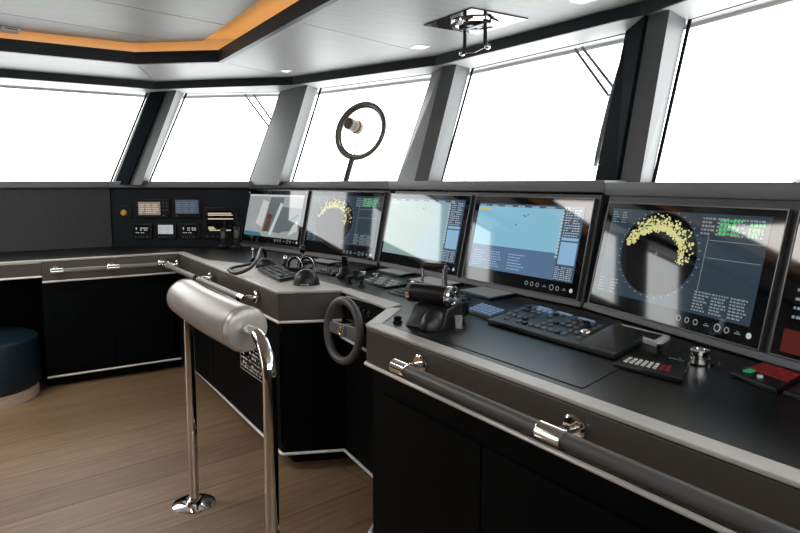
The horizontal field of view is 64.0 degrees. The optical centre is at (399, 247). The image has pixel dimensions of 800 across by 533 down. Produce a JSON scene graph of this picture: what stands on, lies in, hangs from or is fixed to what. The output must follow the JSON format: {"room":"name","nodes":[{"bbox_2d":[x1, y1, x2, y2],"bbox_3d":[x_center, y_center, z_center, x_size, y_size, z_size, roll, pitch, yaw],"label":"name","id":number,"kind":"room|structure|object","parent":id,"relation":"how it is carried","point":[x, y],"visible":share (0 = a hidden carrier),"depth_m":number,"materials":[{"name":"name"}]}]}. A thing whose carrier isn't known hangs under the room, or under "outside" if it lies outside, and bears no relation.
{"room":"control cabin","nodes":[
{"label":"control cabin","id":0,"kind":"room"},
{"bbox_2d":[0,188,111,251],"bbox_3d":[-4.344,0.312,4.551,4.244,1.460,0.120,-4,7,-33],"label":"wall","id":1,"kind":"structure","parent":0,"point":[30,218],"depth_m":5.37,"materials":[{"name":"fabric"}]},
{"bbox_2d":[0,181,107,187],"bbox_3d":[-4.298,-0.443,4.484,4.130,0.055,0.155,-4,7,-33],"label":"trim","id":2,"kind":"structure","parent":1,"relation":"attached to","point":[3,184],"depth_m":5.32,"materials":[{"name":"grey leather"}]},
{"bbox_2d":[110,93,147,180],"bbox_3d":[-2.890,-0.945,5.349,1.532,0.838,0.018,-4,7,-33],"label":"window","id":3,"kind":"structure","parent":1,"relation":"in","point":[146,94],"depth_m":5.66,"materials":[{"name":"clear glass"}]},
{"bbox_2d":[0,0,259,42],"bbox_3d":[-2.627,-1.282,2.912,3.926,0.012,1.964,-6,8,-44],"label":"ceiling","id":4,"kind":"structure","parent":0,"point":[97,14],"depth_m":3.79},
{"bbox_2d":[0,26,20,33],"bbox_3d":[-2.476,-1.382,4.056,0.110,0.020,0.102,-6,8,-44],"label":"ceiling sensor","id":5,"kind":"object","parent":4,"relation":"attached to","point":[5,29],"visible":1,"depth_m":4.03,"materials":[{"name":"grey"}]},
{"bbox_2d":[109,188,259,346],"bbox_3d":[-1.889,0.182,5.777,1.312,1.470,0.211,0,6,0],"label":"panel","id":6,"kind":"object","parent":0,"point":[121,228],"depth_m":5.62,"materials":[{"name":"black"}]},
{"bbox_2d":[121,205,131,217],"bbox_3d":[-2.399,-0.319,5.605,0.095,0.110,0.030,0,6,0],"label":"switch","id":7,"kind":"object","parent":6,"relation":"attached to","point":[126,212],"visible":1,"depth_m":5.61,"materials":[{"name":"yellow plastic"}]},
{"bbox_2d":[133,224,152,238],"bbox_3d":[-2.259,-0.146,5.626,0.167,0.132,0.024,0,6,0],"label":"display","id":8,"kind":"object","parent":6,"relation":"attached to","point":[140,231],"visible":1,"depth_m":5.62,"materials":[{"name":"black plastic"}]},
{"bbox_2d":[113,91,183,184],"bbox_3d":[-2.216,-0.977,5.674,0.640,0.827,0.411,-4,7,-33],"label":"trim","id":9,"kind":"structure","parent":6,"relation":"attached to","point":[158,112],"depth_m":5.57,"materials":[{"name":"paint"}]},
{"bbox_2d":[135,199,169,217],"bbox_3d":[-2.166,-0.345,5.605,0.299,0.162,0.024,0,6,0],"label":"display","id":10,"kind":"object","parent":6,"relation":"attached to","point":[144,208],"visible":1,"depth_m":5.59,"materials":[{"name":"black plastic"}]},
{"bbox_2d":[156,224,176,238],"bbox_3d":[-2.054,-0.146,5.626,0.172,0.132,0.024,0,6,0],"label":"display","id":11,"kind":"object","parent":6,"relation":"attached to","point":[163,231],"visible":1,"depth_m":5.62,"materials":[{"name":"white plastic"}]},
{"bbox_2d":[107,181,254,187],"bbox_3d":[-1.869,-0.557,5.604,1.478,0.055,0.172,0,6,-1],"label":"trim","id":12,"kind":"structure","parent":6,"relation":"on","point":[111,184],"depth_m":5.54,"materials":[{"name":"plastic"}]},
{"bbox_2d":[173,199,200,217],"bbox_3d":[-1.863,-0.347,5.605,0.238,0.167,0.025,0,6,0],"label":"display","id":13,"kind":"object","parent":6,"relation":"attached to","point":[183,208],"visible":1,"depth_m":5.59,"materials":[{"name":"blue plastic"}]},
{"bbox_2d":[180,224,199,238],"bbox_3d":[-1.845,-0.146,5.625,0.167,0.132,0.024,0,6,0],"label":"display","id":14,"kind":"object","parent":6,"relation":"attached to","point":[187,231],"visible":1,"depth_m":5.62,"materials":[{"name":"black plastic"}]},
{"bbox_2d":[149,92,279,180],"bbox_3d":[-1.635,-0.974,5.670,1.191,0.838,0.206,0,6,5],"label":"window","id":15,"kind":"structure","parent":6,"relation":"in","point":[185,95],"depth_m":5.69,"materials":[{"name":"clear glass"}]},
{"bbox_2d":[244,93,279,125],"bbox_3d":[-1.219,-0.984,5.675,0.341,0.776,0.114,0,6,1],"label":"windshield wiper","id":16,"kind":"object","parent":15,"relation":"attached to","point":[245,95],"depth_m":5.67,"materials":[{"name":"grey"}]},
{"bbox_2d":[204,207,237,238],"bbox_3d":[-1.572,-0.218,5.618,0.290,0.276,0.024,0,6,0],"label":"display","id":17,"kind":"object","parent":6,"relation":"attached to","point":[214,217],"visible":0.76,"depth_m":5.61,"materials":[{"name":"black plastic"}]},
{"bbox_2d":[0,347,373,532],"bbox_3d":[-1.573,1.288,2.460,6.500,0.060,7.600,-4,7,-33],"label":"floor","id":18,"kind":"structure","parent":0,"point":[106,454],"depth_m":3.34,"materials":[{"name":"brown wood"}]},
{"bbox_2d":[0,327,40,409],"bbox_3d":[-2.909,0.834,4.460,0.700,0.440,0.700,-4,7,-33],"label":"round stool","id":19,"kind":"object","parent":18,"relation":"on","point":[20,370],"visible":1,"depth_m":4.37,"materials":[{"name":"blue leather"}]},
{"bbox_2d":[0,250,41,366],"bbox_3d":[-4.154,0.614,4.098,3.234,0.950,0.874,-4,7,-33],"label":"base cabinet","id":20,"kind":"object","parent":18,"relation":"on","point":[19,270],"depth_m":5.09,"materials":[{"name":"wood"}]},
{"bbox_2d":[0,250,39,261],"bbox_3d":[-4.173,0.175,4.081,3.234,0.066,0.808,-4,7,-33],"label":"countertop","id":21,"kind":"structure","parent":20,"relation":"on","point":[11,255],"depth_m":4.85,"materials":[{"name":"black"}]},
{"bbox_2d":[35,252,180,385],"bbox_3d":[-2.337,0.502,5.198,1.017,0.950,0.930,-4,7,-33],"label":"base cabinet","id":22,"kind":"object","parent":18,"relation":"on","point":[92,324],"depth_m":4.86,"materials":[{"name":"black paint"}]},
{"bbox_2d":[167,279,279,532],"bbox_3d":[-0.698,0.712,2.543,0.197,1.069,1.186,-4,7,-33],"label":"rail","id":23,"kind":"object","parent":18,"relation":"on","point":[241,327],"visible":1,"depth_m":2.29,"materials":[{"name":"metal"}]},
{"bbox_2d":[167,279,266,351],"bbox_3d":[-0.767,0.255,2.586,0.178,0.161,0.833,-4,7,-33],"label":"cushion","id":24,"kind":"object","parent":23,"relation":"on","point":[224,319],"depth_m":2.34,"materials":[{"name":"leather"}]},
{"bbox_2d":[178,252,350,461],"bbox_3d":[-0.847,0.581,4.422,0.871,0.950,2.406,-4,7,-33],"label":"control console","id":25,"kind":"object","parent":18,"relation":"on","point":[311,386],"visible":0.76,"depth_m":3.38,"materials":[{"name":"black paint"}]},
{"bbox_2d":[162,260,257,303],"bbox_3d":[-1.294,0.200,4.189,0.103,0.066,1.774,-4,7,-33],"label":"grab rail","id":26,"kind":"object","parent":25,"relation":"attached to","point":[204,280],"visible":0.97,"depth_m":3.91,"materials":[{"name":"grey leather"}]},
{"bbox_2d":[227,247,266,274],"bbox_3d":[-0.984,0.074,4.078,0.198,0.124,0.588,0,6,-4],"label":"cable","id":27,"kind":"object","parent":25,"relation":"on","point":[230,269],"visible":0.97,"depth_m":3.99,"materials":[{"name":"black plastic"}]},
{"bbox_2d":[240,348,261,381],"bbox_3d":[-0.822,0.608,3.613,0.004,0.250,0.475,-4,7,-33],"label":"placard","id":28,"kind":"object","parent":25,"relation":"attached to","point":[249,360],"visible":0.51,"depth_m":3.65,"materials":[{"name":"black"}]},
{"bbox_2d":[255,258,275,267],"bbox_3d":[-0.884,0.097,4.218,0.141,0.064,0.108,0,6,0],"label":"computer mouse","id":29,"kind":"object","parent":25,"relation":"on","point":[263,262],"visible":0.73,"depth_m":4.19,"materials":[{"name":"black plastic"}]},
{"bbox_2d":[258,265,295,281],"bbox_3d":[-0.737,0.149,3.875,0.151,0.030,0.590,-3,6,-25],"label":"keypad","id":30,"kind":"object","parent":25,"relation":"on","point":[278,273],"visible":0.94,"depth_m":3.79,"materials":[{"name":"black plastic"}]},
{"bbox_2d":[293,269,319,285],"bbox_3d":[-0.515,0.157,3.517,0.150,0.086,0.140,0,6,0],"label":"computer mouse","id":31,"kind":"object","parent":25,"relation":"on","point":[304,277],"visible":1,"depth_m":3.48,"materials":[{"name":"black plastic"}]},
{"bbox_2d":[341,288,401,477],"bbox_3d":[0.068,0.695,3.299,0.675,0.950,0.583,-4,7,-33],"label":"console","id":32,"kind":"object","parent":18,"relation":"on","point":[359,375],"visible":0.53,"depth_m":3.20,"materials":[{"name":"black paint"}]},
{"bbox_2d":[324,296,366,364],"bbox_3d":[-0.213,0.376,2.977,0.182,0.312,0.314,-4,7,-38],"label":"steering wheel","id":33,"kind":"object","parent":32,"relation":"attached to","point":[355,332],"visible":0.99,"depth_m":2.92,"materials":[{"name":"grey leather"}]},
{"bbox_2d":[344,295,384,323],"bbox_3d":[-0.141,0.323,3.117,0.100,0.128,0.497,-3,7,-31],"label":"switch","id":34,"kind":"object","parent":32,"relation":"attached to","point":[369,310],"depth_m":3.10,"materials":[{"name":"black"}]},
{"bbox_2d":[364,308,799,532],"bbox_3d":[0.876,0.846,1.816,0.891,0.950,2.825,-4,7,-33],"label":"console","id":35,"kind":"object","parent":18,"relation":"on","point":[442,464],"visible":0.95,"depth_m":1.83,"materials":[{"name":"black paint"}]},
{"bbox_2d":[33,246,799,469],"bbox_3d":[-0.310,0.242,3.308,1.568,0.130,6.640,-5,8,-42],"label":"countertop","id":36,"kind":"structure","parent":35,"relation":"on","point":[713,404],"depth_m":1.78,"materials":[{"name":"black"}]},
{"bbox_2d":[219,221,227,247],"bbox_3d":[-1.513,-0.114,5.478,0.070,0.230,0.060,0,6,-3],"label":"handset","id":37,"kind":"object","parent":36,"relation":"on","point":[223,244],"visible":1,"depth_m":5.46,"materials":[{"name":"black plastic"}]},
{"bbox_2d":[232,219,241,248],"bbox_3d":[-1.378,-0.116,5.399,0.070,0.250,0.060,0,6,-3],"label":"handset","id":38,"kind":"object","parent":36,"relation":"on","point":[236,245],"visible":1,"depth_m":5.38,"materials":[{"name":"black plastic"}]},
{"bbox_2d":[285,255,316,270],"bbox_3d":[-0.636,0.091,4.116,0.201,0.097,0.110,0,6,0],"label":"lever","id":39,"kind":"object","parent":36,"relation":"on","point":[300,265],"visible":0.98,"depth_m":4.09,"materials":[{"name":"silver plastic"}]},
{"bbox_2d":[299,245,306,264],"bbox_3d":[-0.666,0.045,4.394,0.060,0.132,0.059,-4,7,-33],"label":"joystick","id":40,"kind":"object","parent":36,"relation":"on","point":[302,248],"visible":0.86,"depth_m":4.37,"materials":[{"name":"black plastic"}]},
{"bbox_2d":[240,189,393,265],"bbox_3d":[-0.734,-0.199,4.992,0.155,0.506,1.865,-5,8,-43],"label":"panel","id":41,"kind":"object","parent":36,"relation":"on","point":[286,249],"visible":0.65,"depth_m":4.84,"materials":[{"name":"black plastic"}]},
{"bbox_2d":[240,190,310,247],"bbox_3d":[-1.052,-0.256,5.314,0.116,0.445,0.915,-5,8,-43],"label":"monitor","id":42,"kind":"object","parent":41,"relation":"attached to","point":[274,217],"visible":0.98,"depth_m":5.26,"materials":[{"name":"black plastic"}]},
{"bbox_2d":[303,191,386,260],"bbox_3d":[-0.421,-0.177,4.637,0.121,0.467,0.850,-5,8,-43],"label":"monitor","id":43,"kind":"object","parent":41,"relation":"on","point":[339,223],"visible":1,"depth_m":4.59,"materials":[{"name":"black plastic"}]},
{"bbox_2d":[306,258,341,264],"bbox_3d":[-0.522,0.096,4.481,0.145,0.014,0.277,-6,8,-44],"label":"panel","id":44,"kind":"object","parent":36,"relation":"on","point":[318,261],"visible":0.77,"depth_m":4.43,"materials":[{"name":"black plastic"}]},
{"bbox_2d":[316,267,338,275],"bbox_3d":[-0.417,0.143,3.960,0.157,0.024,0.209,-5,8,-41],"label":"switch panel","id":45,"kind":"object","parent":36,"relation":"on","point":[332,271],"visible":0.77,"depth_m":3.91,"materials":[{"name":"black plastic"}]},
{"bbox_2d":[336,256,353,278],"bbox_3d":[-0.325,0.111,3.784,0.110,0.125,0.110,0,6,0],"label":"lever","id":46,"kind":"object","parent":36,"relation":"on","point":[344,271],"visible":0.96,"depth_m":3.76,"materials":[{"name":"black plastic"}]},
{"bbox_2d":[352,270,358,279],"bbox_3d":[-0.254,0.153,3.715,0.045,0.054,0.045,-4,7,-33],"label":"joystick","id":47,"kind":"object","parent":36,"relation":"on","point":[356,272],"visible":0.91,"depth_m":3.70,"materials":[{"name":"black plastic"}]},
{"bbox_2d":[335,261,378,270],"bbox_3d":[-0.290,0.116,4.227,0.146,0.024,0.364,-5,8,-40],"label":"keyboard","id":48,"kind":"object","parent":36,"relation":"on","point":[353,265],"visible":0.87,"depth_m":4.14,"materials":[{"name":"black plastic"}]},
{"bbox_2d":[357,275,365,286],"bbox_3d":[-0.209,0.176,3.464,0.045,0.059,0.045,-4,7,-33],"label":"joystick","id":49,"kind":"object","parent":36,"relation":"on","point":[361,278],"visible":1,"depth_m":3.45,"materials":[{"name":"black plastic"}]},
{"bbox_2d":[359,276,407,288],"bbox_3d":[-0.101,0.188,3.566,0.170,0.015,0.379,-4,7,-33],"label":"switch panel","id":50,"kind":"object","parent":36,"relation":"on","point":[378,281],"visible":0.91,"depth_m":3.51,"materials":[{"name":"black plastic"}]},
{"bbox_2d":[376,268,416,276],"bbox_3d":[-0.026,0.150,3.948,0.135,0.014,0.299,-4,7,-33],"label":"panel","id":51,"kind":"object","parent":36,"relation":"on","point":[390,271],"visible":1,"depth_m":3.89,"materials":[{"name":"black plastic"}]},
{"bbox_2d":[388,289,405,297],"bbox_3d":[0.063,0.229,3.162,0.120,0.015,0.319,-4,7,-33],"label":"switch panel","id":52,"kind":"object","parent":36,"relation":"on","point":[400,292],"visible":0.35,"depth_m":3.20,"materials":[{"name":"black plastic"}]},
{"bbox_2d":[393,315,402,322],"bbox_3d":[-0.009,0.284,2.562,0.040,0.026,0.040,-4,7,-33],"label":"control knob","id":53,"kind":"object","parent":36,"relation":"on","point":[397,318],"visible":1,"depth_m":2.55,"materials":[{"name":"black plastic"}]},
{"bbox_2d":[406,276,463,285],"bbox_3d":[0.191,0.189,3.566,0.180,0.014,0.340,-4,7,-33],"label":"panel","id":54,"kind":"object","parent":36,"relation":"on","point":[428,279],"visible":0.7,"depth_m":3.53,"materials":[{"name":"black plastic"}]},
{"bbox_2d":[405,262,468,330],"bbox_3d":[0.130,0.178,2.526,0.224,0.245,0.270,5,7,39],"label":"throttle lever","id":55,"kind":"object","parent":36,"relation":"on","point":[437,306],"visible":1,"depth_m":2.48,"materials":[{"name":"black plastic"}]},
{"bbox_2d":[453,315,463,329],"bbox_3d":[0.222,0.284,2.427,0.040,0.055,0.026,0,6,0],"label":"paddle","id":56,"kind":"object","parent":55,"relation":"attached to","point":[458,318],"visible":1,"depth_m":2.43,"materials":[{"name":"grey plastic"}]},
{"bbox_2d":[458,286,517,300],"bbox_3d":[0.431,0.225,3.211,0.210,0.014,0.300,-4,7,-33],"label":"panel","id":57,"kind":"object","parent":36,"relation":"on","point":[482,292],"visible":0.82,"depth_m":3.18,"materials":[{"name":"black plastic"}]},
{"bbox_2d":[469,302,507,319],"bbox_3d":[0.364,0.269,2.749,0.145,0.020,0.289,-3,6,-24],"label":"keypad","id":58,"kind":"object","parent":36,"relation":"on","point":[482,310],"visible":0.89,"depth_m":2.71,"materials":[{"name":"blue plastic"}]},
{"bbox_2d":[380,191,605,307],"bbox_3d":[0.395,-0.055,3.573,0.155,0.506,1.710,-4,7,-33],"label":"panel","id":59,"kind":"object","parent":36,"relation":"on","point":[601,199],"visible":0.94,"depth_m":3.08,"materials":[{"name":"black plastic"}]},
{"bbox_2d":[378,193,473,276],"bbox_3d":[0.136,-0.102,3.941,0.119,0.458,0.850,-4,7,-33],"label":"monitor","id":60,"kind":"object","parent":59,"relation":"on","point":[419,228],"visible":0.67,"depth_m":3.89,"materials":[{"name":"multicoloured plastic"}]},
{"bbox_2d":[462,195,597,300],"bbox_3d":[0.615,-0.027,3.211,0.119,0.458,0.822,-4,7,-33],"label":"monitor","id":61,"kind":"object","parent":59,"relation":"on","point":[533,244],"visible":1,"depth_m":3.15,"materials":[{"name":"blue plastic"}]},
{"bbox_2d":[421,324,619,388],"bbox_3d":[0.406,0.341,2.126,0.285,0.002,0.760,-4,7,-33],"label":"access panel","id":62,"kind":"object","parent":36,"relation":"on","point":[572,368],"visible":0.98,"depth_m":2.07,"materials":[{"name":"black"}]},
{"bbox_2d":[488,304,642,359],"bbox_3d":[0.622,0.277,2.393,0.334,0.075,0.707,-4,7,-33],"label":"keyboard","id":63,"kind":"object","parent":36,"relation":"on","point":[612,341],"visible":1,"depth_m":2.30,"materials":[{"name":"black plastic"}]},
{"bbox_2d":[621,324,669,346],"bbox_3d":[0.877,0.313,2.320,0.118,0.018,0.284,-2,6,-20],"label":"panel","id":64,"kind":"object","parent":36,"relation":"on","point":[651,338],"visible":0.52,"depth_m":2.25,"materials":[{"name":"white"}]},
{"bbox_2d":[613,354,686,383],"bbox_3d":[0.754,0.356,1.909,0.146,0.015,0.231,-6,8,-44],"label":"keypad","id":65,"kind":"object","parent":36,"relation":"on","point":[651,367],"visible":1,"depth_m":1.89,"materials":[{"name":"black plastic"}]},
{"bbox_2d":[651,344,684,361],"bbox_3d":[0.857,0.333,2.042,0.056,0.035,0.118,-4,7,-33],"label":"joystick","id":66,"kind":"object","parent":36,"relation":"on","point":[659,353],"visible":1,"depth_m":2.06,"materials":[{"name":"black plastic"}]},
{"bbox_2d":[583,196,799,371],"bbox_3d":[1.240,0.118,1.874,0.155,0.506,2.050,-2,6,-21],"label":"panel","id":67,"kind":"object","parent":36,"relation":"on","point":[763,355],"visible":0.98,"depth_m":2.15,"materials":[{"name":"black plastic"}]},
{"bbox_2d":[588,202,793,350],"bbox_3d":[1.025,0.061,2.399,0.116,0.445,0.856,-2,6,-21],"label":"monitor","id":68,"kind":"object","parent":67,"relation":"attached to","point":[709,271],"visible":1,"depth_m":2.29,"materials":[{"name":"glass"}]},
{"bbox_2d":[768,210,799,361],"bbox_3d":[1.342,0.146,1.563,0.116,0.445,0.874,-2,6,-21],"label":"monitor","id":69,"kind":"object","parent":67,"relation":"attached to","point":[785,339],"visible":1,"depth_m":1.94,"materials":[{"name":"black plastic"}]},
{"bbox_2d":[729,362,799,393],"bbox_3d":[1.049,0.363,1.818,0.234,0.020,0.160,-4,7,-33],"label":"panel","id":70,"kind":"object","parent":36,"relation":"on","point":[775,379],"visible":1,"depth_m":1.80,"materials":[{"name":"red plastic"}]},
{"bbox_2d":[783,383,799,400],"bbox_3d":[1.104,0.380,1.667,0.235,0.017,0.141,-5,7,-39],"label":"panel","id":71,"kind":"object","parent":36,"relation":"on","point":[793,392],"visible":1,"depth_m":1.67,"materials":[{"name":"black plastic"}]},
{"bbox_2d":[389,354,799,532],"bbox_3d":[0.607,0.494,1.290,0.105,0.074,2.202,-4,7,-33],"label":"grab rail","id":72,"kind":"object","parent":35,"relation":"attached to","point":[570,436],"visible":1,"depth_m":1.46,"materials":[{"name":"grey leather"}]},
{"bbox_2d":[205,0,298,39],"bbox_3d":[-1.549,-1.301,2.123,6.260,0.040,7.150,-4,7,-33],"label":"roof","id":73,"kind":"structure","parent":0,"point":[262,10],"depth_m":4.15,"materials":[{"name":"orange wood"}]},
{"bbox_2d":[0,31,234,51],"bbox_3d":[-1.977,-1.211,2.069,4.314,0.129,4.653,-4,7,-33],"label":"trim","id":74,"kind":"structure","parent":73,"relation":"attached to","point":[208,44],"depth_m":4.73,"materials":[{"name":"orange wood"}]},
{"bbox_2d":[0,0,799,98],"bbox_3d":[-1.536,-1.163,2.145,6.290,0.320,7.210,-4,7,-33],"label":"trim","id":75,"kind":"structure","parent":73,"relation":"attached to","point":[777,3],"depth_m":4.34,"materials":[{"name":"grey"}]},
{"bbox_2d":[0,78,157,94],"bbox_3d":[-4.037,-1.272,4.502,4.680,0.020,0.470,-4,7,-33],"label":"trim","id":76,"kind":"structure","parent":75,"relation":"attached to","point":[3,81],"depth_m":5.33,"materials":[{"name":"grey"}]},
{"bbox_2d":[156,85,296,95],"bbox_3d":[-1.531,-1.383,5.596,1.418,0.020,0.520,1,6,8],"label":"trim","id":77,"kind":"structure","parent":75,"relation":"attached to","point":[261,90],"depth_m":5.56,"materials":[{"name":"grey"}]},
{"bbox_2d":[295,66,440,91],"bbox_3d":[-0.292,-1.327,5.050,1.713,0.020,0.431,5,7,39],"label":"trim","id":78,"kind":"structure","parent":75,"relation":"attached to","point":[425,70],"depth_m":4.97,"materials":[{"name":"grey"}]},
{"bbox_2d":[438,16,642,71],"bbox_3d":[0.803,-1.210,3.896,0.362,0.020,1.776,-4,7,-34],"label":"trim","id":79,"kind":"structure","parent":75,"relation":"attached to","point":[620,27],"depth_m":3.77,"materials":[{"name":"grey"}]},
{"bbox_2d":[643,0,776,24],"bbox_3d":[1.616,-1.068,2.498,0.430,0.020,1.612,-2,6,-21],"label":"trim","id":80,"kind":"structure","parent":75,"relation":"attached to","point":[689,9],"depth_m":2.93,"materials":[{"name":"grey"}]},
{"bbox_2d":[260,188,295,254],"bbox_3d":[-1.063,0.194,5.664,0.449,1.470,0.040,4,7,36],"label":"wall","id":81,"kind":"structure","parent":0,"point":[260,188],"depth_m":5.56,"materials":[{"name":"grey"}]},
{"bbox_2d":[0,0,637,81],"bbox_3d":[-2.355,-1.179,3.039,5.880,0.012,3.796,-4,7,-33],"label":"ceiling","id":82,"kind":"structure","parent":0,"point":[400,23],"depth_m":3.94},
{"bbox_2d":[410,45,429,48],"bbox_3d":[0.127,-1.274,4.060,0.096,0.005,0.096,-3,6,-25],"label":"recessed light","id":83,"kind":"object","parent":82,"relation":"in","point":[415,46],"visible":1,"depth_m":4.06,"materials":[{"name":"white"}]},
{"bbox_2d":[424,7,527,55],"bbox_3d":[0.401,-1.131,3.432,0.380,0.164,0.410,-4,7,-33],"label":"searchlight control handle","id":84,"kind":"object","parent":82,"relation":"attached to","point":[472,20],"visible":1,"depth_m":3.38,"materials":[{"name":"silver"}]},
{"bbox_2d":[569,0,595,3],"bbox_3d":[0.864,-1.168,3.018,0.096,0.005,0.096,-5,7,-38],"label":"recessed light","id":85,"kind":"object","parent":82,"relation":"in","point":[574,1],"visible":1,"depth_m":3.03,"materials":[{"name":"white"}]},
{"bbox_2d":[295,188,413,267],"bbox_3d":[-0.383,0.245,5.156,1.252,1.470,0.040,4,7,37],"label":"wall","id":86,"kind":"structure","parent":0,"point":[393,190],"depth_m":5.10,"materials":[{"name":"grey"}]},
{"bbox_2d":[250,85,317,184],"bbox_3d":[-0.981,-0.960,5.503,0.538,0.827,0.603,-4,7,-33],"label":"trim","id":87,"kind":"structure","parent":86,"relation":"attached to","point":[278,154],"depth_m":5.35,"materials":[{"name":"paint"}]},
{"bbox_2d":[254,181,387,188],"bbox_3d":[-0.586,-0.496,5.010,1.717,0.055,0.449,4,7,37],"label":"trim","id":88,"kind":"structure","parent":86,"relation":"attached to","point":[284,184],"depth_m":4.78,"materials":[{"name":"plastic"}]},
{"bbox_2d":[292,74,428,180],"bbox_3d":[-0.340,-0.911,5.053,1.333,0.838,0.262,5,7,39],"label":"window","id":89,"kind":"structure","parent":86,"relation":"in","point":[320,89],"depth_m":5.42,"materials":[{"name":"clear glass"}]},
{"bbox_2d":[335,101,385,180],"bbox_3d":[-0.335,-0.828,4.979,0.519,0.628,0.208,5,8,40],"label":"screen","id":90,"kind":"object","parent":89,"relation":"attached to","point":[357,127],"visible":1,"depth_m":4.98,"materials":[{"name":"grey metal"}]},
{"bbox_2d":[414,190,459,275],"bbox_3d":[0.275,0.297,4.646,0.418,1.470,0.040,5,8,40],"label":"wall","id":91,"kind":"structure","parent":0,"point":[414,190],"depth_m":4.56,"materials":[{"name":"grey"}]},
{"bbox_2d":[460,190,638,325],"bbox_3d":[0.844,0.370,3.922,0.040,1.470,1.451,-4,7,-35],"label":"wall","id":92,"kind":"structure","parent":0,"point":[521,192],"depth_m":3.59,"materials":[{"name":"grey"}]},
{"bbox_2d":[397,64,469,180],"bbox_3d":[0.226,-0.867,4.596,0.518,0.827,0.534,-4,7,-33],"label":"window pillar","id":93,"kind":"structure","parent":92,"relation":"attached to","point":[426,155],"depth_m":4.39,"materials":[{"name":"metal"}]},
{"bbox_2d":[388,180,626,192],"bbox_3d":[0.620,-0.369,3.786,0.562,0.055,1.906,-4,7,-33],"label":"trim","id":94,"kind":"structure","parent":92,"relation":"on","point":[593,186],"depth_m":3.34,"materials":[{"name":"plastic"}]},
{"bbox_2d":[441,33,624,180],"bbox_3d":[0.758,-0.797,3.932,0.280,0.838,1.363,-4,7,-33],"label":"window","id":95,"kind":"structure","parent":92,"relation":"in","point":[472,69],"depth_m":4.46,"materials":[{"name":"clear glass"}]},
{"bbox_2d":[574,46,618,166],"bbox_3d":[1.099,-0.803,3.586,0.108,0.692,0.374,-5,8,-40],"label":"windshield wiper","id":96,"kind":"object","parent":95,"relation":"attached to","point":[603,127],"depth_m":3.54,"materials":[{"name":"grey"}]},
{"bbox_2d":[595,10,685,181],"bbox_3d":[1.187,-0.729,3.236,0.517,0.827,0.448,-4,7,-33],"label":"window pillar","id":97,"kind":"structure","parent":92,"relation":"attached to","point":[651,46],"depth_m":3.05,"materials":[{"name":"paint"}]},
{"bbox_2d":[639,325,799,372],"bbox_3d":[1.513,0.501,2.640,0.040,1.470,1.487,-2,6,-20],"label":"wall","id":98,"kind":"structure","parent":0,"point":[639,325],"depth_m":2.86,"materials":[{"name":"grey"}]},
{"bbox_2d":[605,182,799,200],"bbox_3d":[1.452,-0.190,2.129,0.517,0.058,2.269,-2,6,-21],"label":"trim","id":99,"kind":"structure","parent":98,"relation":"on","point":[789,191],"depth_m":2.29,"materials":[{"name":"plastic"}]},
{"bbox_2d":[652,0,756,181],"bbox_3d":[1.575,-0.657,2.551,0.290,0.838,1.325,-2,6,-19],"label":"window","id":100,"kind":"structure","parent":98,"relation":"in","point":[689,20],"depth_m":3.13,"materials":[{"name":"clear glass"}]},
{"bbox_3d":[-1.520,-1.407,5.129,1.205,0.016,1.226,-4,7,-33],"label":"ceiling","id":101,"kind":"structure","parent":0,"visible":0},
{"bbox_2d":[155,77,292,88],"bbox_3d":[-1.484,-1.392,5.353,1.256,0.092,0.015,1,6,12],"label":"trim","id":102,"kind":"structure","parent":101,"relation":"attached to","point":[277,81],"depth_m":5.34,"materials":[{"name":"black"}]},
{"bbox_3d":[-0.525,-1.338,4.442,1.222,0.016,1.701,-4,7,-33],"label":"ceiling","id":103,"kind":"structure","parent":0,"visible":0},
{"bbox_2d":[293,56,436,84],"bbox_3d":[-0.310,-1.335,4.795,1.422,0.092,0.015,4,7,38],"label":"trim","id":104,"kind":"structure","parent":103,"relation":"attached to","point":[427,61],"depth_m":4.73,"materials":[{"name":"black"}]},
{"bbox_3d":[0.969,-1.107,2.170,1.305,0.016,1.657,-4,7,-33],"label":"ceiling","id":105,"kind":"structure","parent":0,"visible":0},
{"bbox_2d":[640,0,686,15],"bbox_3d":[1.428,-1.089,2.365,0.015,0.092,1.506,-2,6,-21],"label":"trim","id":106,"kind":"structure","parent":105,"relation":"attached to","point":[646,6],"depth_m":2.98,"materials":[{"name":"black"}]},
{"bbox_3d":[-3.758,-1.284,3.912,4.506,0.016,0.825,-4,7,-33],"label":"ceiling","id":107,"kind":"structure","parent":0,"visible":0},
{"bbox_2d":[0,69,154,88],"bbox_3d":[-3.978,-1.280,4.252,4.506,0.092,0.015,-4,7,-33],"label":"trim","id":108,"kind":"structure","parent":107,"relation":"attached to","point":[13,74],"depth_m":5.14,"materials":[{"name":"black"}]},
{"bbox_3d":[0.189,-1.229,3.375,1.285,0.016,1.590,-4,7,-33],"label":"ceiling","id":109,"kind":"structure","parent":0,"visible":0},
{"bbox_2d":[436,2,639,65],"bbox_3d":[0.703,-1.225,3.712,0.015,0.092,1.591,-4,7,-35],"label":"trim","id":110,"kind":"structure","parent":109,"relation":"attached to","point":[630,11],"depth_m":3.50,"materials":[{"name":"black"}]},
{"bbox_3d":[-1.977,-1.142,2.076,4.314,0.010,4.653,-4,7,-33],"label":"trim","id":111,"kind":"structure","parent":0,"visible":0},
{"bbox_2d":[0,0,337,64],"bbox_3d":[-1.978,-1.114,2.078,3.932,0.084,4.273,-4,7,-33],"label":"trim","id":112,"kind":"structure","parent":111,"relation":"attached to","point":[301,9],"depth_m":4.32,"materials":[{"name":"black"}]},
{"bbox_2d":[137,0,344,65],"bbox_3d":[-0.548,-1.169,3.011,0.583,0.002,4.337,-4,7,-33],"label":"trim","id":113,"kind":"structure","parent":112,"relation":"attached to","point":[338,1],"depth_m":3.68,"materials":[{"name":"grey"}]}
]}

